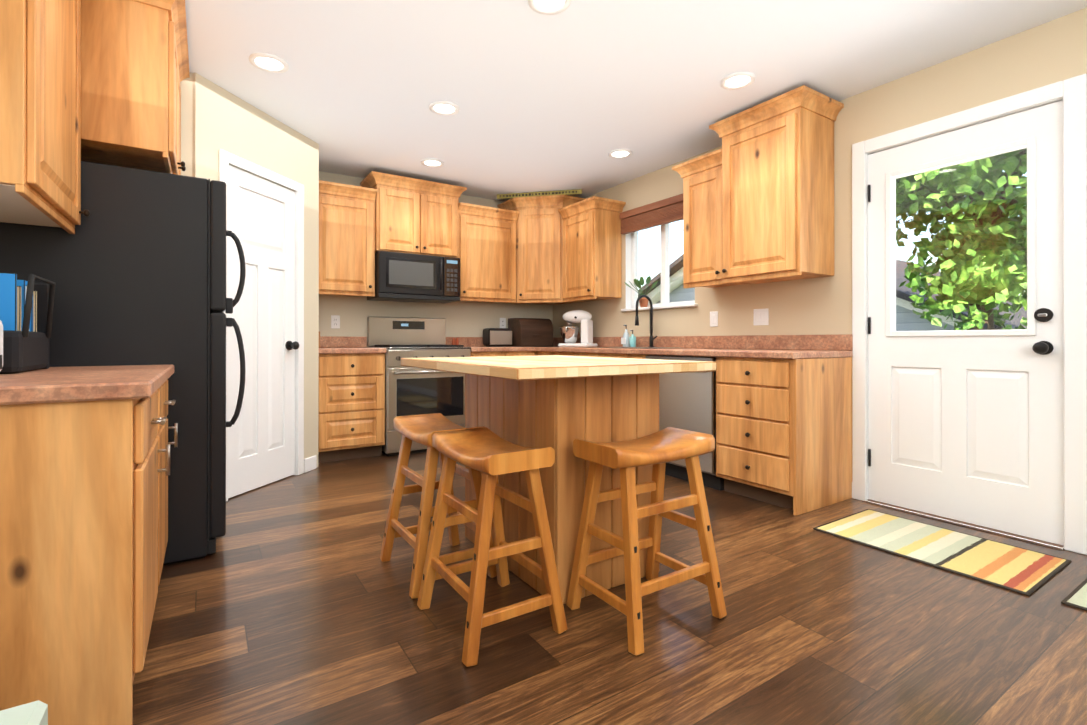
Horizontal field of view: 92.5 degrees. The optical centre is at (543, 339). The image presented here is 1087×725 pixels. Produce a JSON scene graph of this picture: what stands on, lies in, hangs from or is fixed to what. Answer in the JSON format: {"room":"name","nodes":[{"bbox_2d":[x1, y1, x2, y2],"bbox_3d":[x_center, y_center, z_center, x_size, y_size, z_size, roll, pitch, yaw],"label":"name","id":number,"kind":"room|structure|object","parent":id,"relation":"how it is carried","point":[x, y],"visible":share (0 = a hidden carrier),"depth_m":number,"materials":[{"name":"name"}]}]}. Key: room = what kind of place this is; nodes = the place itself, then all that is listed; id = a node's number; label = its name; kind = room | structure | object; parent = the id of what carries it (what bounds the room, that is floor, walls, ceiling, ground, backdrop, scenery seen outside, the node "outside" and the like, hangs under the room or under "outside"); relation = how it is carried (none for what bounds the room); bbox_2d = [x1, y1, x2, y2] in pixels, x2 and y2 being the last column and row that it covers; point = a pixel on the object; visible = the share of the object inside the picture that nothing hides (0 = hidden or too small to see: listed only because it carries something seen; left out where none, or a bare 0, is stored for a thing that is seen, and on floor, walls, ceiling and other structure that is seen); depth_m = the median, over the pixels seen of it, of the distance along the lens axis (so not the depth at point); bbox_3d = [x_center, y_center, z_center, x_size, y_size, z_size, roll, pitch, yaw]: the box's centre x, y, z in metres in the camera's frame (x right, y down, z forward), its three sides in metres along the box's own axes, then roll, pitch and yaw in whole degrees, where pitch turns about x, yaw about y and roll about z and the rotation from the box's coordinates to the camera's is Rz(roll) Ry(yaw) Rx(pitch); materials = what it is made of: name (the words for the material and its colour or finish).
{"room":"kitchen","nodes":[
{"label":"kitchen","id":0,"kind":"room"},
{"bbox_2d":[180,72,192,176],"bbox_3d":[-2.270,-0.264,2.770,0.720,2.460,0.100,0,0,-33],"label":"wall","id":1,"kind":"structure","parent":0,"point":[186,84],"depth_m":2.90,"materials":[{"name":"beige paint"}]},
{"bbox_2d":[192,73,318,466],"bbox_3d":[-1.877,0.238,3.442,0.100,3.460,1.081,0,0,12],"label":"wall","id":2,"kind":"structure","parent":0,"point":[226,120],"depth_m":3.54,"materials":[{"name":"beige paint"}]},
{"bbox_2d":[219,149,303,501],"bbox_3d":[-1.873,-0.077,3.426,0.116,2.090,0.740,0,0,12],"label":"trim","id":3,"kind":"structure","parent":2,"relation":"attached to","point":[226,158],"depth_m":3.72,"materials":[{"name":"white paint"}]},
{"bbox_2d":[228,165,298,497],"bbox_3d":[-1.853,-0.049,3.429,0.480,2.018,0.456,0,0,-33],"label":"pantry door","id":4,"kind":"structure","parent":2,"relation":"in","point":[261,441],"depth_m":3.41,"materials":[{"name":"white paint"}]},
{"bbox_2d":[319,171,552,336],"bbox_3d":[-1.703,-0.258,4.854,4.220,2.460,0.140,0,0,-33],"label":"wall","id":5,"kind":"structure","parent":0,"point":[468,318],"depth_m":5.13,"materials":[{"name":"beige paint"}]},
{"bbox_2d":[331,315,339,328],"bbox_3d":[-1.863,-0.159,4.661,0.075,0.118,0.008,0,0,-33],"label":"electrical outlet","id":6,"kind":"object","parent":5,"relation":"attached to","point":[335,321],"visible":1,"depth_m":4.66,"materials":[{"name":"white plastic"}]},
{"bbox_2d":[319,180,376,296],"bbox_3d":[-1.759,-0.838,4.505,0.520,0.922,0.378,0,0,-33],"label":"upper cabinet","id":7,"kind":"object","parent":5,"relation":"attached to","point":[346,240],"visible":0.92,"depth_m":4.39,"materials":[{"name":"brown wood"}]},
{"bbox_2d":[360,171,466,257],"bbox_3d":[-1.206,-1.106,4.846,0.882,0.665,0.408,0,0,-33],"label":"upper cabinet","id":8,"kind":"object","parent":5,"relation":"attached to","point":[415,216],"visible":0.98,"depth_m":4.68,"materials":[{"name":"brown wood"}]},
{"bbox_2d":[367,251,459,303],"bbox_3d":[-1.197,-0.565,4.831,0.757,0.403,0.439,0,0,-33],"label":"microwave","id":9,"kind":"object","parent":8,"relation":"attached to","point":[406,277],"visible":1,"depth_m":4.67,"materials":[{"name":"black plastic"}]},
{"bbox_2d":[458,202,518,302],"bbox_3d":[-0.617,-0.836,5.245,0.645,0.922,0.378,0,0,-33],"label":"upper cabinet","id":10,"kind":"object","parent":5,"relation":"attached to","point":[487,245],"visible":0.9,"depth_m":5.11,"materials":[{"name":"brown wood"}]},
{"bbox_2d":[500,318,505,327],"bbox_3d":[-0.437,-0.176,5.586,0.075,0.118,0.008,0,0,-33],"label":"electrical outlet","id":11,"kind":"object","parent":5,"relation":"attached to","point":[502,322],"visible":0.77,"depth_m":5.58,"materials":[{"name":"white plastic"}]},
{"bbox_2d":[497,195,586,304],"bbox_3d":[-0.001,-0.906,5.445,0.713,1.062,0.713,0,0,-33],"label":"upper cabinet","id":12,"kind":"object","parent":5,"relation":"attached to","point":[539,250],"visible":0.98,"depth_m":5.25,"materials":[{"name":"brown wood"}]},
{"bbox_2d":[497,189,581,198],"bbox_3d":[-0.049,-1.461,5.223,0.874,0.043,0.016,0,0,12],"label":"sign","id":13,"kind":"object","parent":12,"relation":"on","point":[546,193],"visible":1,"depth_m":5.21,"materials":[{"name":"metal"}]},
{"bbox_2d":[133,452,1086,724],"bbox_3d":[0.511,0.993,1.567,4.360,0.060,8.060,0,0,-33],"label":"floor","id":14,"kind":"structure","parent":0,"point":[291,602],"depth_m":1.69,"materials":[{"name":"brown wood"}]},
{"bbox_2d":[0,700,47,724],"bbox_3d":[-0.265,0.583,-0.342,0.660,0.750,1.120,0,0,-33],"label":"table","id":15,"kind":"object","parent":14,"relation":"on","point":[34,713],"visible":1,"depth_m":0.29,"materials":[{"name":"white paint"}]},
{"bbox_2d":[0,390,169,724],"bbox_3d":[-1.384,0.553,1.350,0.654,0.820,0.553,0,0,-33],"label":"base cabinet","id":16,"kind":"object","parent":14,"relation":"on","point":[78,537],"visible":0.92,"depth_m":1.21,"materials":[{"name":"brown wood"}]},
{"bbox_2d":[0,364,173,404],"bbox_3d":[-1.531,0.073,1.564,0.641,0.140,1.123,0,0,-33],"label":"countertop","id":17,"kind":"structure","parent":16,"relation":"on","point":[70,384],"depth_m":1.26,"materials":[{"name":"stone"}]},
{"bbox_2d":[0,320,2,370],"bbox_3d":[-1.527,-0.006,1.249,0.253,0.215,0.400,0,0,-33],"label":"printer","id":18,"kind":"object","parent":17,"relation":"on","point":[1,345],"visible":1,"depth_m":1.45,"materials":[{"name":"white plastic"}]},
{"bbox_2d":[0,273,54,373],"bbox_3d":[-1.765,-0.050,1.643,0.282,0.306,0.340,0,0,-33],"label":"desk organizer","id":19,"kind":"object","parent":17,"relation":"on","point":[26,311],"visible":1,"depth_m":1.61,"materials":[{"name":"black plastic"}]},
{"bbox_2d":[0,161,245,564],"bbox_3d":[-1.935,0.128,2.446,0.890,1.675,0.757,0,0,-33],"label":"fridge","id":20,"kind":"object","parent":14,"relation":"on","point":[133,268],"visible":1,"depth_m":2.21,"materials":[{"name":"black metal"}]},
{"bbox_2d":[156,380,177,585],"bbox_3d":[-1.682,0.554,1.809,0.654,0.820,0.535,0,0,-33],"label":"base cabinet","id":21,"kind":"object","parent":14,"relation":"on","point":[162,434],"visible":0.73,"depth_m":1.93,"materials":[{"name":"brown wood"}]},
{"bbox_2d":[318,353,384,462],"bbox_3d":[-1.684,0.540,4.387,0.535,0.860,0.652,0,0,-33],"label":"base cabinet","id":22,"kind":"object","parent":14,"relation":"on","point":[351,425],"visible":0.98,"depth_m":4.15,"materials":[{"name":"brown wood"}]},
{"bbox_2d":[319,336,385,353],"bbox_3d":[-1.688,0.040,4.393,0.539,0.140,0.641,0,0,-33],"label":"countertop","id":23,"kind":"structure","parent":22,"relation":"on","point":[328,344],"depth_m":4.61,"materials":[{"name":"stone"}]},
{"bbox_2d":[367,316,470,455],"bbox_3d":[-1.125,0.379,4.721,0.754,1.185,0.697,0,0,-33],"label":"range","id":24,"kind":"object","parent":14,"relation":"on","point":[413,391],"visible":0.58,"depth_m":4.51,"materials":[{"name":"silver metal"}]},
{"bbox_2d":[380,413,496,598],"bbox_3d":[-0.449,0.657,2.202,0.367,0.624,0.460,0,0,-33],"label":"stool","id":25,"kind":"object","parent":14,"relation":"on","point":[422,429],"visible":0.69,"depth_m":2.14,"materials":[{"name":"brown wood"}]},
{"bbox_2d":[417,427,567,666],"bbox_3d":[-0.188,0.656,1.800,0.367,0.624,0.460,0,0,-33],"label":"stool","id":26,"kind":"object","parent":14,"relation":"on","point":[490,455],"visible":1,"depth_m":1.70,"materials":[{"name":"brown wood"}]},
{"bbox_2d":[470,351,534,356],"bbox_3d":[-0.523,0.542,5.139,0.700,0.860,0.652,0,0,-33],"label":"base cabinet","id":27,"kind":"object","parent":14,"relation":"on","point":[513,353],"visible":0.02,"depth_m":4.90,"materials":[{"name":"brown wood"}]},
{"bbox_2d":[446,337,530,351],"bbox_3d":[-0.550,0.042,5.131,0.648,0.140,0.641,0,0,-33],"label":"countertop","id":28,"kind":"structure","parent":27,"relation":"on","point":[476,343],"depth_m":5.22,"materials":[{"name":"stone"}]},
{"bbox_2d":[452,338,458,344],"bbox_3d":[-0.879,0.027,5.191,0.040,0.090,0.098,0,0,26],"label":"shakers","id":29,"kind":"object","parent":28,"relation":"on","point":[454,342],"visible":0.65,"depth_m":5.16,"materials":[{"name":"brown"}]},
{"bbox_2d":[483,328,511,346],"bbox_3d":[-0.472,-0.024,5.406,0.285,0.192,0.172,0,0,-33],"label":"toaster","id":30,"kind":"object","parent":28,"relation":"on","point":[497,337],"visible":1,"depth_m":5.33,"materials":[{"name":"black plastic"}]},
{"bbox_2d":[536,351,573,355],"bbox_3d":[0.349,0.542,5.006,0.600,0.860,0.616,0,0,-33],"label":"base cabinet","id":31,"kind":"object","parent":14,"relation":"on","point":[538,353],"visible":0.12,"depth_m":4.84,"materials":[{"name":"brown wood"}]},
{"bbox_2d":[401,355,715,603],"bbox_3d":[-0.001,0.524,2.187,0.875,0.881,1.075,0,0,-33],"label":"kitchen island","id":32,"kind":"object","parent":14,"relation":"on","point":[558,404],"visible":0.71,"depth_m":2.00,"materials":[{"name":"brown wood"}]},
{"bbox_2d":[574,352,646,358],"bbox_3d":[0.744,0.540,4.350,0.652,0.860,0.905,0,0,-33],"label":"base cabinet","id":33,"kind":"object","parent":14,"relation":"on","point":[639,356],"depth_m":4.14,"materials":[{"name":"brown wood"}]},
{"bbox_2d":[531,334,852,358],"bbox_3d":[0.721,0.040,4.376,0.664,0.140,3.291,0,0,-33],"label":"countertop","id":34,"kind":"structure","parent":33,"relation":"on","point":[793,346],"depth_m":3.63,"materials":[{"name":"stone"}]},
{"bbox_2d":[508,318,552,346],"bbox_3d":[-0.134,-0.077,5.560,0.400,0.300,0.282,0,0,-33],"label":"bread box","id":35,"kind":"object","parent":34,"relation":"on","point":[532,332],"visible":0.98,"depth_m":5.45,"materials":[{"name":"brown wood"}]},
{"bbox_2d":[558,310,597,346],"bbox_3d":[0.331,-0.112,5.200,0.370,0.368,0.220,0,0,37],"label":"mixer","id":36,"kind":"object","parent":34,"relation":"on","point":[570,333],"visible":1,"depth_m":5.13,"materials":[{"name":"white plastic"}]},
{"bbox_2d":[621,325,626,346],"bbox_3d":[0.755,-0.033,4.756,0.067,0.207,0.062,0,0,-33],"label":"soap bottle","id":37,"kind":"object","parent":34,"relation":"on","point":[623,340],"depth_m":4.74,"materials":[{"name":"grey plastic"}]},
{"bbox_2d":[626,329,635,346],"bbox_3d":[0.803,-0.008,4.685,0.060,0.157,0.058,0,0,-33],"label":"soap bottle","id":38,"kind":"object","parent":34,"relation":"on","point":[627,340],"depth_m":4.67,"materials":[{"name":"teal plastic"}]},
{"bbox_2d":[581,347,680,348],"bbox_3d":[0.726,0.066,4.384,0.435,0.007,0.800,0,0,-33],"label":"sink","id":39,"kind":"object","parent":34,"relation":"in","point":[635,347],"visible":1,"depth_m":4.13,"materials":[{"name":"silver metal"}]},
{"bbox_2d":[635,295,656,346],"bbox_3d":[0.886,-0.158,4.454,0.217,0.456,0.115,0,0,-33],"label":"faucet","id":40,"kind":"object","parent":34,"relation":"on","point":[651,338],"visible":1,"depth_m":4.51,"materials":[{"name":"black metal"}]},
{"bbox_2d":[566,427,726,655],"bbox_3d":[0.360,0.656,1.845,0.460,0.624,0.367,0,0,-33],"label":"stool","id":41,"kind":"object","parent":14,"relation":"on","point":[658,450],"visible":1,"depth_m":1.81,"materials":[{"name":"brown wood"}]},
{"bbox_2d":[646,355,723,489],"bbox_3d":[1.142,0.541,3.702,0.648,0.856,0.603,0,0,-33],"label":"dishwasher","id":42,"kind":"object","parent":14,"relation":"on","point":[687,400],"visible":0.42,"depth_m":3.45,"materials":[{"name":"silver metal"}]},
{"bbox_2d":[716,357,851,515],"bbox_3d":[1.471,0.538,3.229,0.652,0.860,0.538,0,0,-33],"label":"base cabinet","id":43,"kind":"object","parent":14,"relation":"on","point":[784,433],"visible":1,"depth_m":3.02,"materials":[{"name":"brown wood"}]},
{"bbox_2d":[813,509,1070,595],"bbox_3d":[1.831,0.962,2.453,0.560,0.008,0.830,0,0,-33],"label":"rug","id":44,"kind":"object","parent":14,"relation":"on","point":[1024,571],"visible":0.98,"depth_m":2.36,"materials":[{"name":"multicoloured fabric"}]},
{"bbox_2d":[1061,578,1086,610],"bbox_3d":[2.346,0.960,1.696,0.540,0.008,0.840,0,0,-33],"label":"rug","id":45,"kind":"object","parent":14,"relation":"on","point":[1076,597],"visible":1,"depth_m":1.92,"materials":[{"name":"beige fabric"}]},
{"bbox_2d":[185,0,1086,201],"bbox_3d":[0.511,-1.537,1.573,4.360,0.080,8.060,0,0,-33],"label":"ceiling","id":46,"kind":"structure","parent":0,"point":[573,94],"depth_m":2.85,"materials":[{"name":"white paint"}]},
{"bbox_2d":[249,53,288,72],"bbox_3d":[-1.476,-1.487,2.799,0.189,0.011,0.189,0,0,36],"label":"recessed light","id":47,"kind":"object","parent":46,"relation":"in","point":[267,62],"depth_m":2.79,"materials":[{"name":"white paint"}]},
{"bbox_2d":[421,158,443,166],"bbox_3d":[-0.932,-1.483,4.368,0.189,0.011,0.189,0,0,36],"label":"recessed light","id":48,"kind":"object","parent":46,"relation":"in","point":[429,162],"depth_m":4.36,"materials":[{"name":"white paint"}]},
{"bbox_2d":[429,101,458,114],"bbox_3d":[-0.637,-1.486,3.343,0.189,0.011,0.189,0,0,-42],"label":"recessed light","id":49,"kind":"object","parent":46,"relation":"in","point":[438,107],"depth_m":3.33,"materials":[{"name":"white paint"}]},
{"bbox_2d":[528,0,570,14],"bbox_3d":[0.026,-1.488,2.284,0.189,0.011,0.189,0,0,33],"label":"recessed light","id":50,"kind":"object","parent":46,"relation":"in","point":[546,7],"depth_m":2.32,"materials":[{"name":"white glass"}]},
{"bbox_2d":[608,149,631,158],"bbox_3d":[0.613,-1.484,4.154,0.189,0.011,0.189,0,0,36],"label":"recessed light","id":51,"kind":"object","parent":46,"relation":"in","point":[618,153],"depth_m":4.15,"materials":[{"name":"white paint"}]},
{"bbox_2d":[720,72,754,89],"bbox_3d":[1.117,-1.487,2.991,0.189,0.011,0.189,0,0,18],"label":"recessed light","id":52,"kind":"object","parent":46,"relation":"in","point":[738,80],"depth_m":2.99,"materials":[{"name":"white paint"}]},
{"bbox_2d":[553,8,1086,336],"bbox_3d":[2.281,0.236,2.717,0.140,3.460,8.060,0,0,-33],"label":"wall","id":53,"kind":"structure","parent":0,"point":[1050,52],"depth_m":3.23,"materials":[{"name":"beige paint"}]},
{"bbox_2d":[304,455,852,497],"bbox_3d":[0.679,0.913,1.307,4.080,0.100,7.160,0,0,-33],"label":"baseboard","id":54,"kind":"structure","parent":53,"relation":"attached to","point":[310,463],"depth_m":3.83,"materials":[{"name":"white paint"}]},
{"bbox_2d":[558,196,625,301],"bbox_3d":[0.461,-0.837,5.042,0.378,0.922,0.574,0,0,-33],"label":"upper cabinet","id":55,"kind":"object","parent":53,"relation":"attached to","point":[591,248],"visible":1,"depth_m":4.89,"materials":[{"name":"brown wood"}]},
{"bbox_2d":[621,303,697,311],"bbox_3d":[1.018,-0.279,4.574,0.110,0.024,0.890,0,0,-33],"label":"window sill","id":56,"kind":"structure","parent":53,"relation":"attached to","point":[666,307],"depth_m":4.46,"materials":[{"name":"white paint"}]},
{"bbox_2d":[624,276,657,306],"bbox_3d":[0.862,-0.428,4.722,0.187,0.273,0.354,0,0,-33],"label":"plant pot","id":57,"kind":"object","parent":56,"relation":"on","point":[643,301],"visible":0.96,"depth_m":4.68,"materials":[{"name":"brown ceramic"}]},
{"bbox_2d":[626,221,694,308],"bbox_3d":[1.060,-0.704,4.603,0.140,0.850,0.831,0,0,-33],"label":"window","id":58,"kind":"structure","parent":53,"relation":"in","point":[632,245],"depth_m":4.75,"materials":[{"name":"white plastic"}]},
{"bbox_2d":[620,194,682,234],"bbox_3d":[0.974,-1.094,4.548,0.057,0.200,0.870,0,0,-33],"label":"window blind","id":59,"kind":"object","parent":58,"relation":"attached to","point":[661,212],"visible":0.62,"depth_m":4.54,"materials":[{"name":"brown wood"}]},
{"bbox_2d":[672,148,752,288],"bbox_3d":[1.247,-0.842,3.829,0.378,0.917,0.448,0,0,-33],"label":"upper cabinet","id":60,"kind":"object","parent":53,"relation":"attached to","point":[701,176],"visible":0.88,"depth_m":3.72,"materials":[{"name":"brown wood"}]},
{"bbox_2d":[710,311,717,326],"bbox_3d":[1.326,-0.160,4.053,0.010,0.118,0.075,0,0,-33],"label":"light switch","id":61,"kind":"object","parent":53,"relation":"attached to","point":[714,319],"visible":1,"depth_m":4.05,"materials":[{"name":"white plastic"}]},
{"bbox_2d":[753,308,768,325],"bbox_3d":[1.549,-0.161,3.709,0.010,0.118,0.120,0,0,-33],"label":"light switch","id":62,"kind":"object","parent":53,"relation":"attached to","point":[760,316],"visible":1,"depth_m":3.70,"materials":[{"name":"white plastic"}]},
{"bbox_2d":[709,85,843,283],"bbox_3d":[1.497,-0.921,3.388,0.438,1.082,0.671,0,0,-33],"label":"upper cabinet","id":63,"kind":"object","parent":53,"relation":"attached to","point":[777,188],"visible":1,"depth_m":3.21,"materials":[{"name":"brown wood"}]},
{"bbox_2d":[868,100,1063,544],"bbox_3d":[2.171,-0.078,2.759,0.133,2.065,0.852,0,0,-33],"label":"entry door","id":64,"kind":"structure","parent":53,"relation":"in","point":[965,425],"depth_m":2.69,"materials":[{"name":"white paint"}]},
{"bbox_2d":[852,73,1086,554],"bbox_3d":[2.217,-0.114,2.789,0.170,2.160,1.010,0,0,-33],"label":"trim","id":65,"kind":"structure","parent":53,"relation":"attached to","point":[1071,93],"depth_m":2.39,"materials":[{"name":"white paint"}]},
{"bbox_3d":[-1.221,-0.270,0.363,0.140,2.460,7.920,0,0,-33],"label":"wall","id":66,"kind":"structure","parent":0,"visible":0},
{"bbox_2d":[0,0,89,233],"bbox_3d":[-1.747,-0.952,1.661,0.378,1.074,0.743,0,0,-33],"label":"upper cabinet","id":67,"kind":"object","parent":66,"relation":"attached to","point":[40,112],"visible":1,"depth_m":1.60,"materials":[{"name":"brown wood"}]},
{"bbox_2d":[81,0,189,174],"bbox_3d":[-2.037,-1.130,2.379,0.673,0.714,0.879,0,0,-33],"label":"upper cabinet","id":68,"kind":"object","parent":66,"relation":"attached to","point":[135,72],"visible":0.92,"depth_m":2.16,"materials":[{"name":"brown wood"}]},
{"label":"outside","id":69,"kind":"structure","parent":0,"visible":0},
{"bbox_3d":[24.028,1.864,21.237,56.490,0.100,70.000,0,0,-33],"label":"ground","id":70,"kind":"structure","parent":69,"visible":0},
{"bbox_2d":[638,254,1026,330],"bbox_3d":[7.465,-0.308,13.600,8.900,4.205,13.686,0,0,-33],"label":"building","id":71,"kind":"structure","parent":70,"relation":"on","point":[906,310],"depth_m":8.94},
{"bbox_2d":[896,148,1026,329],"bbox_3d":[4.534,-1.292,5.195,3.181,6.129,3.330,0,0,-33],"label":"tree","id":72,"kind":"object","parent":70,"relation":"on","point":[967,173],"depth_m":5.17,"materials":[{"name":"green plant"}]}
]}

